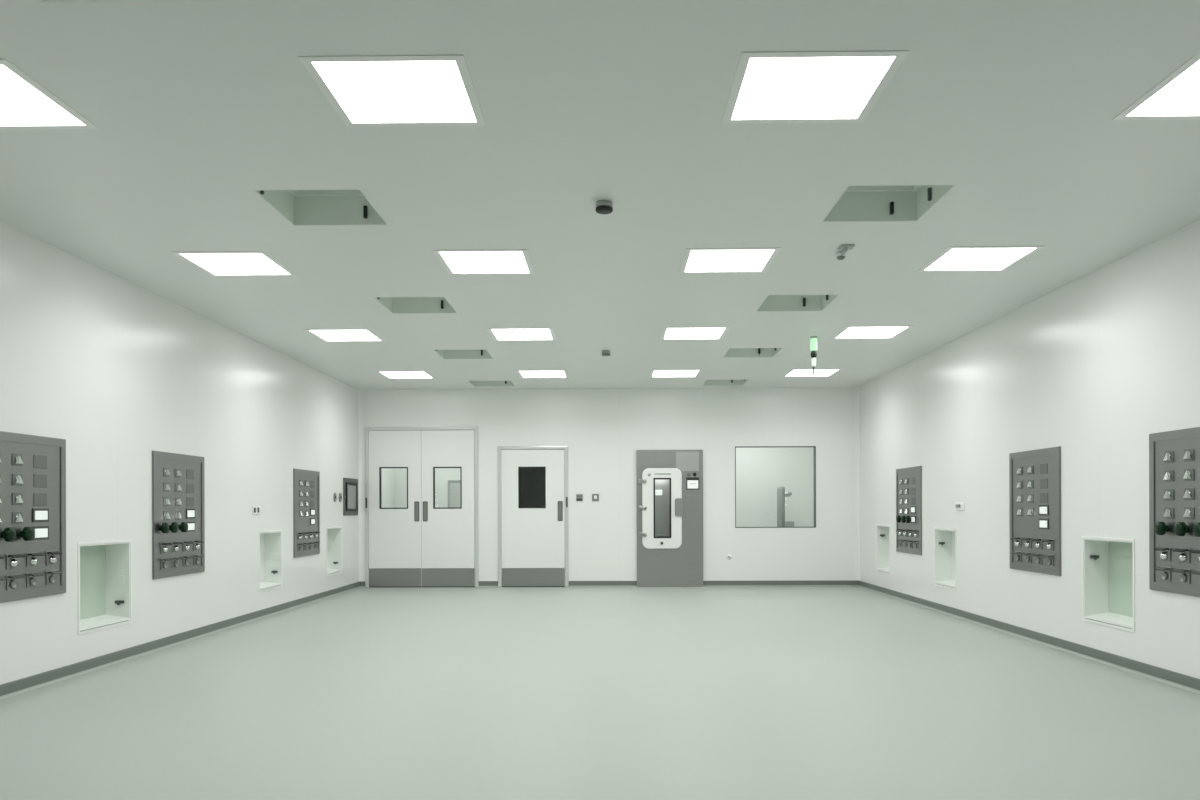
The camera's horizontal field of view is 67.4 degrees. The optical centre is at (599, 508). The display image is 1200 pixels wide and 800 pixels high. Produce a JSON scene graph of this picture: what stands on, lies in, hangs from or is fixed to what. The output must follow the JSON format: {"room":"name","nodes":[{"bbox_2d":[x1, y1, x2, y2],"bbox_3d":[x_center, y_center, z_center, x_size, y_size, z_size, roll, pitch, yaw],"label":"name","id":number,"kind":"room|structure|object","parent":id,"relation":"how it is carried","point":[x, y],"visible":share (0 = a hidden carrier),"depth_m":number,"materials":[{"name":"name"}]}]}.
{"room":"clean room","nodes":[
{"label":"clean room","id":0,"kind":"room"},
{"bbox_2d":[0,221,358,684],"bbox_3d":[-3.429,-0.280,5.446,0.080,2.710,13.800,0,0,1],"label":"wall","id":1,"kind":"structure","parent":0,"point":[92,358],"depth_m":6.75,"materials":[{"name":"paint"}]},
{"bbox_2d":[0,431,65,602],"bbox_3d":[-3.357,0.045,5.260,0.066,0.970,0.850,0,0,1],"label":"panel","id":2,"kind":"object","parent":1,"relation":"attached to","point":[32,467],"visible":1,"depth_m":5.34,"materials":[{"name":"metal"}]},
{"bbox_2d":[6,574,24,589],"bbox_3d":[-3.360,0.421,5.177,0.044,0.086,0.100,0,0,1],"label":"socket","id":3,"kind":"object","parent":2,"relation":"attached to","point":[13,581],"depth_m":5.17,"materials":[{"name":"grey plastic"}]},
{"bbox_2d":[6,553,24,568],"bbox_3d":[-3.361,0.301,5.177,0.044,0.086,0.100,0,0,1],"label":"socket","id":4,"kind":"object","parent":2,"relation":"attached to","point":[13,560],"depth_m":5.16,"materials":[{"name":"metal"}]},
{"bbox_2d":[15,455,22,463],"bbox_3d":[-3.368,-0.286,5.222,0.021,0.050,0.054,0,0,1],"label":"switch","id":5,"kind":"object","parent":2,"relation":"on","point":[18,458],"depth_m":5.21,"materials":[{"name":"silver metal"}]},
{"bbox_2d":[15,495,23,502],"bbox_3d":[-3.368,-0.059,5.222,0.021,0.050,0.054,0,0,1],"label":"switch","id":6,"kind":"object","parent":2,"relation":"on","point":[18,498],"depth_m":5.21,"materials":[{"name":"silver metal"}]},
{"bbox_2d":[15,475,23,483],"bbox_3d":[-3.368,-0.171,5.222,0.021,0.050,0.054,0,0,1],"label":"switch","id":7,"kind":"object","parent":2,"relation":"on","point":[18,478],"depth_m":5.21,"materials":[{"name":"silver metal"}]},
{"bbox_2d":[16,514,23,521],"bbox_3d":[-3.367,0.051,5.222,0.021,0.050,0.054,0,0,1],"label":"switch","id":8,"kind":"object","parent":2,"relation":"on","point":[19,517],"depth_m":5.21,"materials":[{"name":"silver metal"}]},
{"bbox_2d":[26,572,43,587],"bbox_3d":[-3.358,0.421,5.354,0.044,0.086,0.100,0,0,1],"label":"socket","id":9,"kind":"object","parent":2,"relation":"attached to","point":[32,578],"depth_m":5.34,"materials":[{"name":"grey plastic"}]},
{"bbox_2d":[26,552,43,566],"bbox_3d":[-3.358,0.301,5.354,0.044,0.086,0.100,0,0,1],"label":"socket","id":10,"kind":"object","parent":2,"relation":"attached to","point":[32,558],"depth_m":5.34,"materials":[{"name":"silver metal"}]},
{"bbox_2d":[46,551,61,564],"bbox_3d":[-3.356,0.301,5.536,0.044,0.086,0.100,0,0,1],"label":"socket","id":11,"kind":"object","parent":2,"relation":"attached to","point":[52,557],"depth_m":5.52,"materials":[{"name":"silver metal"}]},
{"bbox_2d":[46,570,62,584],"bbox_3d":[-3.355,0.421,5.536,0.044,0.086,0.100,0,0,1],"label":"socket","id":12,"kind":"object","parent":2,"relation":"attached to","point":[52,576],"depth_m":5.53,"materials":[{"name":"grey plastic"}]},
{"bbox_2d":[78,539,131,634],"bbox_3d":[-3.466,0.517,6.152,0.187,0.595,0.648,0,0,1],"label":"wall niche","id":13,"kind":"object","parent":1,"relation":"attached to","point":[104,567],"visible":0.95,"depth_m":6.38,"materials":[{"name":"white plastic"}]},
{"bbox_2d":[152,451,204,578],"bbox_3d":[-3.332,0.045,7.193,0.066,0.970,0.850,0,0,1],"label":"panel","id":14,"kind":"object","parent":1,"relation":"attached to","point":[178,480],"visible":1,"depth_m":7.13,"materials":[{"name":"metal"}]},
{"bbox_2d":[160,542,171,553],"bbox_3d":[-3.337,0.301,6.929,0.044,0.086,0.100,0,0,1],"label":"socket","id":15,"kind":"object","parent":14,"relation":"attached to","point":[164,546],"depth_m":6.91,"materials":[{"name":"silver metal"}]},
{"bbox_2d":[161,558,171,569],"bbox_3d":[-3.337,0.421,6.929,0.044,0.086,0.100,0,0,1],"label":"socket","id":16,"kind":"object","parent":14,"relation":"attached to","point":[164,561],"depth_m":6.93,"materials":[{"name":"grey plastic"}]},
{"bbox_2d":[172,557,182,567],"bbox_3d":[-3.334,0.421,7.110,0.044,0.086,0.100,0,0,1],"label":"socket","id":17,"kind":"object","parent":14,"relation":"attached to","point":[175,560],"depth_m":7.10,"materials":[{"name":"grey plastic"}]},
{"bbox_2d":[172,541,182,552],"bbox_3d":[-3.335,0.301,7.110,0.044,0.086,0.100,0,0,1],"label":"socket","id":18,"kind":"object","parent":14,"relation":"attached to","point":[175,544],"depth_m":7.09,"materials":[{"name":"silver metal"}]},
{"bbox_2d":[183,541,192,551],"bbox_3d":[-3.333,0.301,7.287,0.044,0.086,0.100,0,0,1],"label":"socket","id":19,"kind":"object","parent":14,"relation":"attached to","point":[186,544],"depth_m":7.27,"materials":[{"name":"silver metal"}]},
{"bbox_2d":[183,555,193,566],"bbox_3d":[-3.332,0.421,7.287,0.044,0.086,0.100,0,0,1],"label":"socket","id":20,"kind":"object","parent":14,"relation":"attached to","point":[186,558],"depth_m":7.28,"materials":[{"name":"grey plastic"}]},
{"bbox_2d":[193,554,203,564],"bbox_3d":[-3.330,0.421,7.469,0.044,0.086,0.100,0,0,1],"label":"socket","id":21,"kind":"object","parent":14,"relation":"attached to","point":[197,557],"depth_m":7.46,"materials":[{"name":"grey plastic"}]},
{"bbox_2d":[193,540,203,550],"bbox_3d":[-3.330,0.301,7.469,0.044,0.086,0.100,0,0,1],"label":"socket","id":22,"kind":"object","parent":14,"relation":"attached to","point":[196,543],"depth_m":7.45,"materials":[{"name":"silver metal"}]},
{"bbox_2d":[0,582,361,700],"bbox_3d":[-3.366,1.034,5.445,0.038,0.082,13.800,0,0,1],"label":"baseboard","id":23,"kind":"structure","parent":1,"relation":"attached to","point":[18,687],"depth_m":6.62,"materials":[{"name":"grey plastic"}]},
{"bbox_2d":[252,506,260,513],"bbox_3d":[-3.335,0.010,8.745,0.018,0.080,0.190,0,0,1],"label":"wall switch","id":24,"kind":"object","parent":1,"relation":"attached to","point":[255,509],"visible":1,"depth_m":8.74,"materials":[{"name":"white plastic"}]},
{"bbox_2d":[259,530,282,591],"bbox_3d":[-3.426,0.517,9.126,0.187,0.595,0.618,0,0,1],"label":"wall niche","id":25,"kind":"object","parent":1,"relation":"attached to","point":[270,542],"visible":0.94,"depth_m":9.41,"materials":[{"name":"white plastic"}]},
{"bbox_2d":[293,468,319,557],"bbox_3d":[-3.299,0.045,10.198,0.052,0.970,0.850,0,0,1],"label":"panel","id":26,"kind":"object","parent":1,"relation":"attached to","point":[306,483],"visible":1,"depth_m":10.14,"materials":[{"name":"metal"}]},
{"bbox_2d":[326,526,341,575],"bbox_3d":[-3.398,0.517,11.206,0.187,0.595,0.618,0,0,1],"label":"wall niche","id":27,"kind":"object","parent":1,"relation":"attached to","point":[333,534],"visible":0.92,"depth_m":11.49,"materials":[{"name":"white paint"}]},
{"bbox_2d":[343,478,357,515],"bbox_3d":[-3.287,-0.160,11.900,0.029,0.490,0.630,0,0,1],"label":"screen","id":28,"kind":"object","parent":1,"relation":"attached to","point":[350,486],"visible":1,"depth_m":11.84,"materials":[{"name":"metal"}]},
{"bbox_2d":[381,468,393,507],"bbox_3d":[-3.401,-0.280,13.546,0.080,2.710,2.200,0,0,1],"label":"wall","id":29,"kind":"structure","parent":0,"point":[387,474],"depth_m":14.20,"materials":[{"name":"paint"}]},
{"bbox_2d":[0,0,1199,389],"bbox_3d":[0.033,-1.665,6.650,7.420,0.040,16.500,0,0,1],"label":"ceiling","id":30,"kind":"structure","parent":0,"point":[197,107],"depth_m":4.36,"materials":[{"name":"paint"}]},
{"bbox_2d":[0,59,98,129],"bbox_3d":[-2.458,-1.636,3.578,0.600,0.004,0.594,0,0,1],"label":"recessed light","id":31,"kind":"object","parent":30,"relation":"in","point":[25,104],"visible":1,"depth_m":3.66,"materials":[{"name":"white plastic"}]},
{"bbox_2d":[40,0,186,1],"bbox_3d":[-1.534,-1.740,2.615,0.554,0.200,0.585,0,0,1],"label":"ceiling recess","id":32,"kind":"structure","parent":30,"relation":"hanging from","point":[40,0],"depth_m":2.90,"materials":[{"name":"ceramic"}]},
{"bbox_2d":[171,251,296,275],"bbox_3d":[-2.425,-1.636,6.018,0.600,0.004,0.594,0,0,1],"label":"recessed light","id":33,"kind":"object","parent":30,"relation":"in","point":[214,263],"visible":1,"depth_m":5.99,"materials":[{"name":"white plastic"}]},
{"bbox_2d":[253,189,387,225],"bbox_3d":[-1.504,-1.740,4.914,0.554,0.200,0.585,0,0,1],"label":"ceiling recess","id":34,"kind":"structure","parent":30,"relation":"hanging from","point":[302,207],"depth_m":5.20,"materials":[{"name":"metal"}]},
{"bbox_2d":[304,329,384,341],"bbox_3d":[-2.392,-1.636,8.482,0.600,0.004,0.594,0,0,1],"label":"recessed light","id":35,"kind":"object","parent":30,"relation":"in","point":[327,335],"visible":1,"depth_m":8.47,"materials":[{"name":"white plastic"}]},
{"bbox_2d":[298,55,485,126],"bbox_3d":[-0.790,-1.641,3.556,0.600,0.004,0.594,0,0,1],"label":"recessed light","id":36,"kind":"object","parent":30,"relation":"in","point":[367,90],"visible":1,"depth_m":3.52,"materials":[{"name":"white plastic"}]},
{"bbox_2d":[376,371,434,378],"bbox_3d":[-2.359,-1.636,10.977,0.600,0.004,0.594,0,0,1],"label":"recessed light","id":37,"kind":"object","parent":30,"relation":"in","point":[388,374],"visible":1,"depth_m":10.94,"materials":[{"name":"white plastic"}]},
{"bbox_2d":[381,372,431,377],"bbox_3d":[-2.359,-1.636,10.977,0.527,0.003,0.521,0,0,1],"label":"diffuser","id":38,"kind":"object","parent":37,"relation":"attached to","point":[386,374],"depth_m":10.94,"materials":[{"name":"white"}]},
{"bbox_2d":[374,297,457,313],"bbox_3d":[-1.472,-1.741,7.258,0.554,0.200,0.582,0,0,1],"label":"ceiling recess","id":39,"kind":"structure","parent":30,"relation":"hanging from","point":[395,305],"depth_m":7.54,"materials":[{"name":"metal"}]},
{"bbox_2d":[434,349,493,358],"bbox_3d":[-1.442,-1.741,9.555,0.554,0.200,0.577,0,0,1],"label":"ceiling recess","id":40,"kind":"structure","parent":30,"relation":"hanging from","point":[445,354],"depth_m":9.83,"materials":[{"name":"metal"}]},
{"bbox_2d":[432,249,534,274],"bbox_3d":[-0.758,-1.641,5.995,0.600,0.004,0.594,0,0,1],"label":"recessed light","id":41,"kind":"object","parent":30,"relation":"in","point":[490,261],"visible":1,"depth_m":5.96,"materials":[{"name":"white plastic"}]},
{"bbox_2d":[440,252,528,272],"bbox_3d":[-0.758,-1.641,5.995,0.527,0.003,0.521,0,0,1],"label":"diffuser","id":42,"kind":"object","parent":41,"relation":"attached to","point":[454,262],"depth_m":5.98,"materials":[{"name":"white plastic"}]},
{"bbox_2d":[468,381,514,386],"bbox_3d":[-1.412,-1.741,11.792,0.554,0.200,0.542,0,0,1],"label":"ceiling recess","id":43,"kind":"structure","parent":30,"relation":"hanging from","point":[474,383],"depth_m":12.05,"materials":[{"name":"metal"}]},
{"bbox_2d":[487,328,556,340],"bbox_3d":[-0.725,-1.641,8.460,0.600,0.004,0.594,0,0,1],"label":"recessed light","id":44,"kind":"object","parent":30,"relation":"in","point":[499,334],"visible":1,"depth_m":8.45,"materials":[{"name":"white plastic"}]},
{"bbox_2d":[516,370,568,377],"bbox_3d":[-0.692,-1.641,10.955,0.600,0.004,0.594,0,0,1],"label":"recessed light","id":45,"kind":"object","parent":30,"relation":"in","point":[522,373],"visible":1,"depth_m":10.89,"materials":[{"name":"white plastic"}]},
{"bbox_2d":[595,200,612,213],"bbox_3d":[0.022,-1.618,4.830,0.094,0.051,0.094,0,0,1],"label":"smoke detector","id":46,"kind":"object","parent":30,"relation":"hanging from","point":[602,206],"visible":1,"depth_m":4.80,"materials":[{"name":"grey plastic"}]},
{"bbox_2d":[650,369,701,376],"bbox_3d":[0.913,-1.646,10.934,0.600,0.004,0.594,0,0,1],"label":"recessed light","id":47,"kind":"object","parent":30,"relation":"in","point":[695,372],"visible":1,"depth_m":10.92,"materials":[{"name":"white plastic"}]},
{"bbox_2d":[660,327,729,339],"bbox_3d":[0.880,-1.646,8.439,0.600,0.004,0.594,0,0,1],"label":"recessed light","id":48,"kind":"object","parent":30,"relation":"in","point":[668,333],"visible":1,"depth_m":8.43,"materials":[{"name":"white plastic"}]},
{"bbox_2d":[702,380,747,385],"bbox_3d":[1.634,-1.750,11.752,0.552,0.200,0.542,0,0,1],"label":"ceiling recess","id":49,"kind":"structure","parent":30,"relation":"hanging from","point":[707,382],"depth_m":12.01,"materials":[{"name":"metal"}]},
{"bbox_2d":[679,247,780,272],"bbox_3d":[0.847,-1.646,5.974,0.600,0.004,0.594,0,0,1],"label":"recessed light","id":50,"kind":"object","parent":30,"relation":"in","point":[695,260],"visible":1,"depth_m":5.95,"materials":[{"name":"white plastic"}]},
{"bbox_2d":[722,348,781,357],"bbox_3d":[1.604,-1.750,9.514,0.552,0.200,0.577,0,0,1],"label":"ceiling recess","id":51,"kind":"structure","parent":30,"relation":"hanging from","point":[731,352],"depth_m":9.79,"materials":[{"name":"metal"}]},
{"bbox_2d":[756,294,839,310],"bbox_3d":[1.573,-1.750,7.217,0.552,0.200,0.582,0,0,1],"label":"ceiling recess","id":52,"kind":"structure","parent":30,"relation":"hanging from","point":[819,302],"depth_m":7.50,"materials":[{"name":"metal"}]},
{"bbox_2d":[782,369,841,376],"bbox_3d":[2.565,-1.651,10.912,0.600,0.004,0.594,0,0,1],"label":"recessed light","id":53,"kind":"object","parent":30,"relation":"in","point":[793,372],"visible":1,"depth_m":10.88,"materials":[{"name":"white plastic"}]},
{"bbox_2d":[787,370,836,375],"bbox_3d":[2.565,-1.651,10.912,0.527,0.003,0.521,0,0,1],"label":"diffuser","id":54,"kind":"object","parent":53,"relation":"attached to","point":[792,372],"depth_m":10.88,"materials":[{"name":"white"}]},
{"bbox_2d":[810,336,816,374],"bbox_3d":[2.051,-1.469,8.633,0.068,0.364,0.068,0,0,1],"label":"signal light","id":55,"kind":"object","parent":30,"relation":"hanging from","point":[813,341],"visible":1,"depth_m":8.61,"materials":[{"name":"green plastic"}]},
{"bbox_2d":[722,50,908,123],"bbox_3d":[0.815,-1.645,3.534,0.600,0.004,0.594,0,0,1],"label":"recessed light","id":56,"kind":"object","parent":30,"relation":"in","point":[778,86],"visible":1,"depth_m":3.50,"materials":[{"name":"white plastic"}]},
{"bbox_2d":[836,244,854,259],"bbox_3d":[1.546,-1.625,5.712,0.090,0.050,0.204,0,0,1],"label":"ceiling camera","id":57,"kind":"object","parent":30,"relation":"hanging from","point":[840,255],"visible":1,"depth_m":5.68,"materials":[{"name":"grey plastic"}]},
{"bbox_2d":[831,326,912,338],"bbox_3d":[2.532,-1.651,8.417,0.600,0.004,0.594,0,0,1],"label":"recessed light","id":58,"kind":"object","parent":30,"relation":"in","point":[849,332],"visible":1,"depth_m":8.41,"materials":[{"name":"white plastic"}]},
{"bbox_2d":[821,184,956,221],"bbox_3d":[1.542,-1.750,4.874,0.552,0.200,0.585,0,0,1],"label":"ceiling recess","id":59,"kind":"structure","parent":30,"relation":"hanging from","point":[856,203],"depth_m":5.16,"materials":[{"name":"metal"}]},
{"bbox_2d":[917,246,1044,271],"bbox_3d":[2.499,-1.651,5.952,0.600,0.004,0.594,0,0,1],"label":"recessed light","id":60,"kind":"object","parent":30,"relation":"in","point":[953,258],"visible":1,"depth_m":5.92,"materials":[{"name":"white plastic"}]},
{"bbox_2d":[1112,51,1199,119],"bbox_3d":[2.467,-1.650,3.512,0.600,0.004,0.594,0,0,1],"label":"recessed light","id":61,"kind":"object","parent":30,"relation":"in","point":[1177,96],"visible":1,"depth_m":3.62,"materials":[{"name":"white plastic"}]},
{"bbox_2d":[1127,60,1199,115],"bbox_3d":[2.467,-1.650,3.512,0.527,0.003,0.521,0,0,1],"label":"diffuser","id":62,"kind":"object","parent":61,"relation":"attached to","point":[1179,95],"depth_m":3.61,"materials":[{"name":"white plastic"}]},
{"bbox_2d":[0,587,1199,799],"bbox_3d":[0.042,1.115,6.650,7.420,0.100,16.500,0,0,1],"label":"floor","id":63,"kind":"structure","parent":0,"point":[367,693],"depth_m":4.81,"materials":[{"name":"grey plastic"}]},
{"bbox_2d":[636,450,702,586],"bbox_3d":[0.955,0.128,12.482,0.902,1.868,0.632,0,0,1],"label":"hatch","id":64,"kind":"object","parent":63,"relation":"on","point":[669,482],"visible":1,"depth_m":12.24,"materials":[{"name":"metal"}]},
{"bbox_2d":[777,486,793,526],"bbox_3d":[2.870,0.349,14.163,0.360,1.415,0.320,0,0,1],"label":"post","id":65,"kind":"object","parent":63,"relation":"on","point":[781,494],"visible":0.6,"depth_m":14.11,"materials":[{"name":"white metal"}]},
{"bbox_2d":[394,447,813,526],"bbox_3d":[0.144,-0.290,14.649,6.980,2.710,0.100,0,0,1],"label":"wall","id":66,"kind":"structure","parent":0,"point":[759,471],"depth_m":14.57,"materials":[{"name":"paint"}]},
{"bbox_2d":[448,480,460,506],"bbox_3d":[-2.209,-0.223,14.616,0.525,0.490,0.030,0,0,1],"label":"window","id":67,"kind":"structure","parent":66,"relation":"in","point":[454,495],"depth_m":14.62,"materials":[{"name":"glass"}]},
{"bbox_2d":[363,387,854,580],"bbox_3d":[0.113,-0.290,12.350,6.980,2.710,0.100,0,0,1],"label":"wall","id":68,"kind":"structure","parent":0,"point":[602,430],"depth_m":12.29,"materials":[{"name":"paint"}]},
{"bbox_2d":[358,389,363,581],"bbox_3d":[-3.277,-0.321,12.325,0.071,2.628,0.015,0,0,-44],"label":"trim","id":69,"kind":"structure","parent":68,"relation":"attached to","point":[360,392],"depth_m":12.33,"materials":[{"name":"white plastic"}]},
{"bbox_2d":[365,426,478,586],"bbox_3d":[-2.442,-0.028,12.367,1.557,2.200,0.134,0,0,1],"label":"door","id":70,"kind":"structure","parent":68,"relation":"in","point":[420,544],"depth_m":12.32,"materials":[{"name":"metal"}]},
{"bbox_2d":[479,581,497,586],"bbox_3d":[-1.528,1.029,12.303,0.266,0.082,0.038,0,0,1],"label":"baseboard","id":71,"kind":"structure","parent":68,"relation":"attached to","point":[481,583],"depth_m":12.31,"materials":[{"name":"plastic"}]},
{"bbox_2d":[498,446,568,586],"bbox_3d":[-0.915,0.103,12.346,0.966,1.930,0.134,0,0,1],"label":"door","id":72,"kind":"structure","parent":68,"relation":"in","point":[533,551],"depth_m":12.30,"materials":[{"name":"metal"}]},
{"bbox_2d":[520,468,544,506],"bbox_3d":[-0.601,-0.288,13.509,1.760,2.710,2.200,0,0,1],"label":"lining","id":73,"kind":"object","parent":72,"relation":"in","point":[532,494],"visible":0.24,"depth_m":14.59,"materials":[{"name":"glass"}]},
{"bbox_2d":[569,581,636,586],"bbox_3d":[0.037,1.024,12.282,0.933,0.082,0.038,0,0,1],"label":"baseboard","id":74,"kind":"structure","parent":68,"relation":"attached to","point":[571,583],"depth_m":12.29,"materials":[{"name":"grey plastic"}]},
{"bbox_2d":[735,446,815,527],"bbox_3d":[2.393,-0.300,12.317,1.098,1.108,0.104,0,0,1],"label":"window","id":75,"kind":"structure","parent":68,"relation":"in","point":[814,447],"depth_m":12.27,"materials":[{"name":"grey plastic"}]},
{"bbox_2d":[703,580,857,586],"bbox_3d":[2.466,1.017,12.249,2.121,0.082,0.038,0,0,1],"label":"baseboard","id":76,"kind":"structure","parent":68,"relation":"attached to","point":[819,583],"depth_m":12.26,"materials":[{"name":"grey plastic"}]},
{"bbox_2d":[859,219,1199,678],"bbox_3d":[3.471,-0.300,5.354,0.080,2.710,13.800,0,0,1],"label":"wall","id":77,"kind":"structure","parent":0,"point":[1107,360],"depth_m":6.75,"materials":[{"name":"paint"}]},
{"bbox_2d":[855,387,859,580],"bbox_3d":[3.502,-0.342,12.235,0.015,2.628,0.071,0,0,-44],"label":"trim","id":78,"kind":"structure","parent":77,"relation":"attached to","point":[857,418],"depth_m":12.24,"materials":[{"name":"white plastic"}]},
{"bbox_2d":[876,524,889,574],"bbox_3d":[3.599,0.493,11.161,0.187,0.601,0.563,0,0,1],"label":"wall niche","id":79,"kind":"object","parent":77,"relation":"attached to","point":[882,531],"visible":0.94,"depth_m":11.42,"materials":[{"name":"white paint"}]},
{"bbox_2d":[896,466,921,554],"bbox_3d":[3.463,0.017,10.183,0.066,0.970,0.850,0,0,1],"label":"panel","id":80,"kind":"object","parent":77,"relation":"attached to","point":[908,480],"visible":1,"depth_m":10.13,"materials":[{"name":"metal"}]},
{"bbox_2d":[934,527,956,589],"bbox_3d":[3.571,0.493,9.081,0.187,0.601,0.603,0,0,1],"label":"wall niche","id":81,"kind":"object","parent":77,"relation":"attached to","point":[945,544],"visible":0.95,"depth_m":9.36,"materials":[{"name":"white paint"}]},
{"bbox_2d":[956,502,964,509],"bbox_3d":[3.466,-0.028,8.675,0.018,0.075,0.200,0,0,1],"label":"wall switch","id":82,"kind":"object","parent":77,"relation":"attached to","point":[959,505],"visible":1,"depth_m":8.65,"materials":[{"name":"white plastic"}]},
{"bbox_2d":[858,581,1199,694],"bbox_3d":[3.416,1.014,5.355,0.038,0.082,13.800,0,0,1],"label":"baseboard","id":83,"kind":"structure","parent":77,"relation":"attached to","point":[1187,683],"depth_m":6.69,"materials":[{"name":"grey plastic"}]},
{"bbox_2d":[1009,446,1060,575],"bbox_3d":[3.430,0.017,7.157,0.052,0.970,0.850,0,0,1],"label":"panel","id":84,"kind":"object","parent":77,"relation":"attached to","point":[1034,475],"visible":1,"depth_m":7.12,"materials":[{"name":"metal"}]},
{"bbox_2d":[1011,551,1020,561],"bbox_3d":[3.430,0.393,7.421,0.044,0.086,0.100,0,0,1],"label":"socket","id":85,"kind":"object","parent":84,"relation":"attached to","point":[1017,554],"depth_m":7.41,"materials":[{"name":"grey plastic"}]},
{"bbox_2d":[1011,537,1020,547],"bbox_3d":[3.430,0.273,7.421,0.044,0.086,0.100,0,0,1],"label":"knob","id":86,"kind":"object","parent":84,"relation":"attached to","point":[1017,540],"depth_m":7.41,"materials":[{"name":"silver metal"}]},
{"bbox_2d":[1021,552,1031,562],"bbox_3d":[3.428,0.393,7.240,0.044,0.086,0.100,0,0,1],"label":"socket","id":87,"kind":"object","parent":84,"relation":"attached to","point":[1027,555],"depth_m":7.23,"materials":[{"name":"grey plastic"}]},
{"bbox_2d":[1021,537,1031,547],"bbox_3d":[3.427,0.273,7.240,0.044,0.086,0.100,0,0,1],"label":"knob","id":88,"kind":"object","parent":84,"relation":"attached to","point":[1027,540],"depth_m":7.22,"materials":[{"name":"silver metal"}]},
{"bbox_2d":[1031,553,1041,564],"bbox_3d":[3.425,0.393,7.064,0.044,0.086,0.100,0,0,1],"label":"socket","id":89,"kind":"object","parent":84,"relation":"attached to","point":[1037,556],"depth_m":7.05,"materials":[{"name":"grey plastic"}]},
{"bbox_2d":[1031,538,1041,548],"bbox_3d":[3.425,0.273,7.064,0.044,0.086,0.100,0,0,1],"label":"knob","id":90,"kind":"object","parent":84,"relation":"attached to","point":[1037,541],"depth_m":7.05,"materials":[{"name":"silver metal"}]},
{"bbox_2d":[1042,554,1053,565],"bbox_3d":[3.423,0.393,6.881,0.044,0.086,0.100,0,0,1],"label":"socket","id":91,"kind":"object","parent":84,"relation":"attached to","point":[1049,558],"depth_m":6.87,"materials":[{"name":"grey plastic"}]},
{"bbox_2d":[1042,539,1053,550],"bbox_3d":[3.423,0.273,6.881,0.044,0.086,0.100,0,0,1],"label":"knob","id":92,"kind":"object","parent":84,"relation":"attached to","point":[1049,543],"depth_m":6.87,"materials":[{"name":"silver metal"}]},
{"bbox_2d":[1082,536,1134,631],"bbox_3d":[3.531,0.493,6.106,0.187,0.601,0.643,0,0,1],"label":"wall niche","id":93,"kind":"object","parent":77,"relation":"attached to","point":[1108,564],"visible":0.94,"depth_m":6.35,"materials":[{"name":"white paint"}]},
{"bbox_2d":[1149,427,1199,596],"bbox_3d":[3.396,0.017,5.185,0.066,0.970,0.850,0,0,1],"label":"panel","id":94,"kind":"object","parent":77,"relation":"attached to","point":[1174,456],"visible":1,"depth_m":5.36,"materials":[{"name":"metal"}]},
{"bbox_2d":[1154,566,1170,581],"bbox_3d":[3.404,0.393,5.449,0.044,0.086,0.100,0,0,1],"label":"socket","id":95,"kind":"object","parent":94,"relation":"attached to","point":[1164,572],"depth_m":5.44,"materials":[{"name":"grey plastic"}]},
{"bbox_2d":[1154,547,1170,561],"bbox_3d":[3.404,0.273,5.449,0.044,0.086,0.100,0,0,1],"label":"socket","id":96,"kind":"object","parent":94,"relation":"attached to","point":[1164,553],"depth_m":5.43,"materials":[{"name":"silver metal"}]},
{"bbox_2d":[1163,509,1170,516],"bbox_3d":[3.409,0.023,5.410,0.021,0.050,0.054,0,0,1],"label":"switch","id":97,"kind":"object","parent":94,"relation":"on","point":[1167,512],"depth_m":5.40,"materials":[{"name":"silver metal"}]},
{"bbox_2d":[1163,472,1170,479],"bbox_3d":[3.408,-0.199,5.410,0.021,0.050,0.054,0,0,1],"label":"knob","id":98,"kind":"object","parent":94,"relation":"on","point":[1167,475],"depth_m":5.40,"materials":[{"name":"silver metal"}]},
{"bbox_2d":[1163,453,1170,460],"bbox_3d":[3.408,-0.314,5.410,0.021,0.050,0.054,0,0,1],"label":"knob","id":99,"kind":"object","parent":94,"relation":"on","point":[1167,456],"depth_m":5.40,"materials":[{"name":"silver metal"}]},
{"bbox_2d":[1173,568,1189,583],"bbox_3d":[3.401,0.393,5.269,0.044,0.086,0.100,0,0,1],"label":"socket","id":100,"kind":"object","parent":94,"relation":"attached to","point":[1183,574],"depth_m":5.26,"materials":[{"name":"grey plastic"}]},
{"bbox_2d":[1173,548,1189,562],"bbox_3d":[3.401,0.273,5.269,0.044,0.086,0.100,0,0,1],"label":"socket","id":101,"kind":"object","parent":94,"relation":"attached to","point":[1183,554],"depth_m":5.25,"materials":[{"name":"silver metal"}]},
{"bbox_2d":[1183,509,1190,516],"bbox_3d":[3.406,0.023,5.223,0.021,0.050,0.054,0,0,1],"label":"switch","id":102,"kind":"object","parent":94,"relation":"on","point":[1187,512],"depth_m":5.21,"materials":[{"name":"silver metal"}]},
{"bbox_2d":[1183,490,1190,497],"bbox_3d":[3.406,-0.087,5.223,0.021,0.050,0.054,0,0,1],"label":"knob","id":103,"kind":"object","parent":94,"relation":"on","point":[1187,493],"depth_m":5.21,"materials":[{"name":"silver metal"}]},
{"bbox_2d":[1183,470,1190,478],"bbox_3d":[3.406,-0.199,5.223,0.021,0.050,0.054,0,0,1],"label":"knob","id":104,"kind":"object","parent":94,"relation":"on","point":[1187,473],"depth_m":5.21,"materials":[{"name":"silver metal"}]},
{"bbox_2d":[1183,451,1190,458],"bbox_3d":[3.405,-0.314,5.223,0.021,0.050,0.054,0,0,1],"label":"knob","id":105,"kind":"object","parent":94,"relation":"on","point":[1187,454],"depth_m":5.21,"materials":[{"name":"silver metal"}]},
{"bbox_2d":[1192,570,1199,584],"bbox_3d":[3.399,0.393,5.092,0.044,0.086,0.100,0,0,1],"label":"socket","id":106,"kind":"object","parent":94,"relation":"attached to","point":[1197,572],"depth_m":5.13,"materials":[{"name":"grey plastic"}]},
{"bbox_2d":[1192,549,1199,563],"bbox_3d":[3.399,0.273,5.092,0.044,0.086,0.100,0,0,1],"label":"socket","id":107,"kind":"object","parent":94,"relation":"attached to","point":[1197,551],"depth_m":5.13,"materials":[{"name":"silver metal"}]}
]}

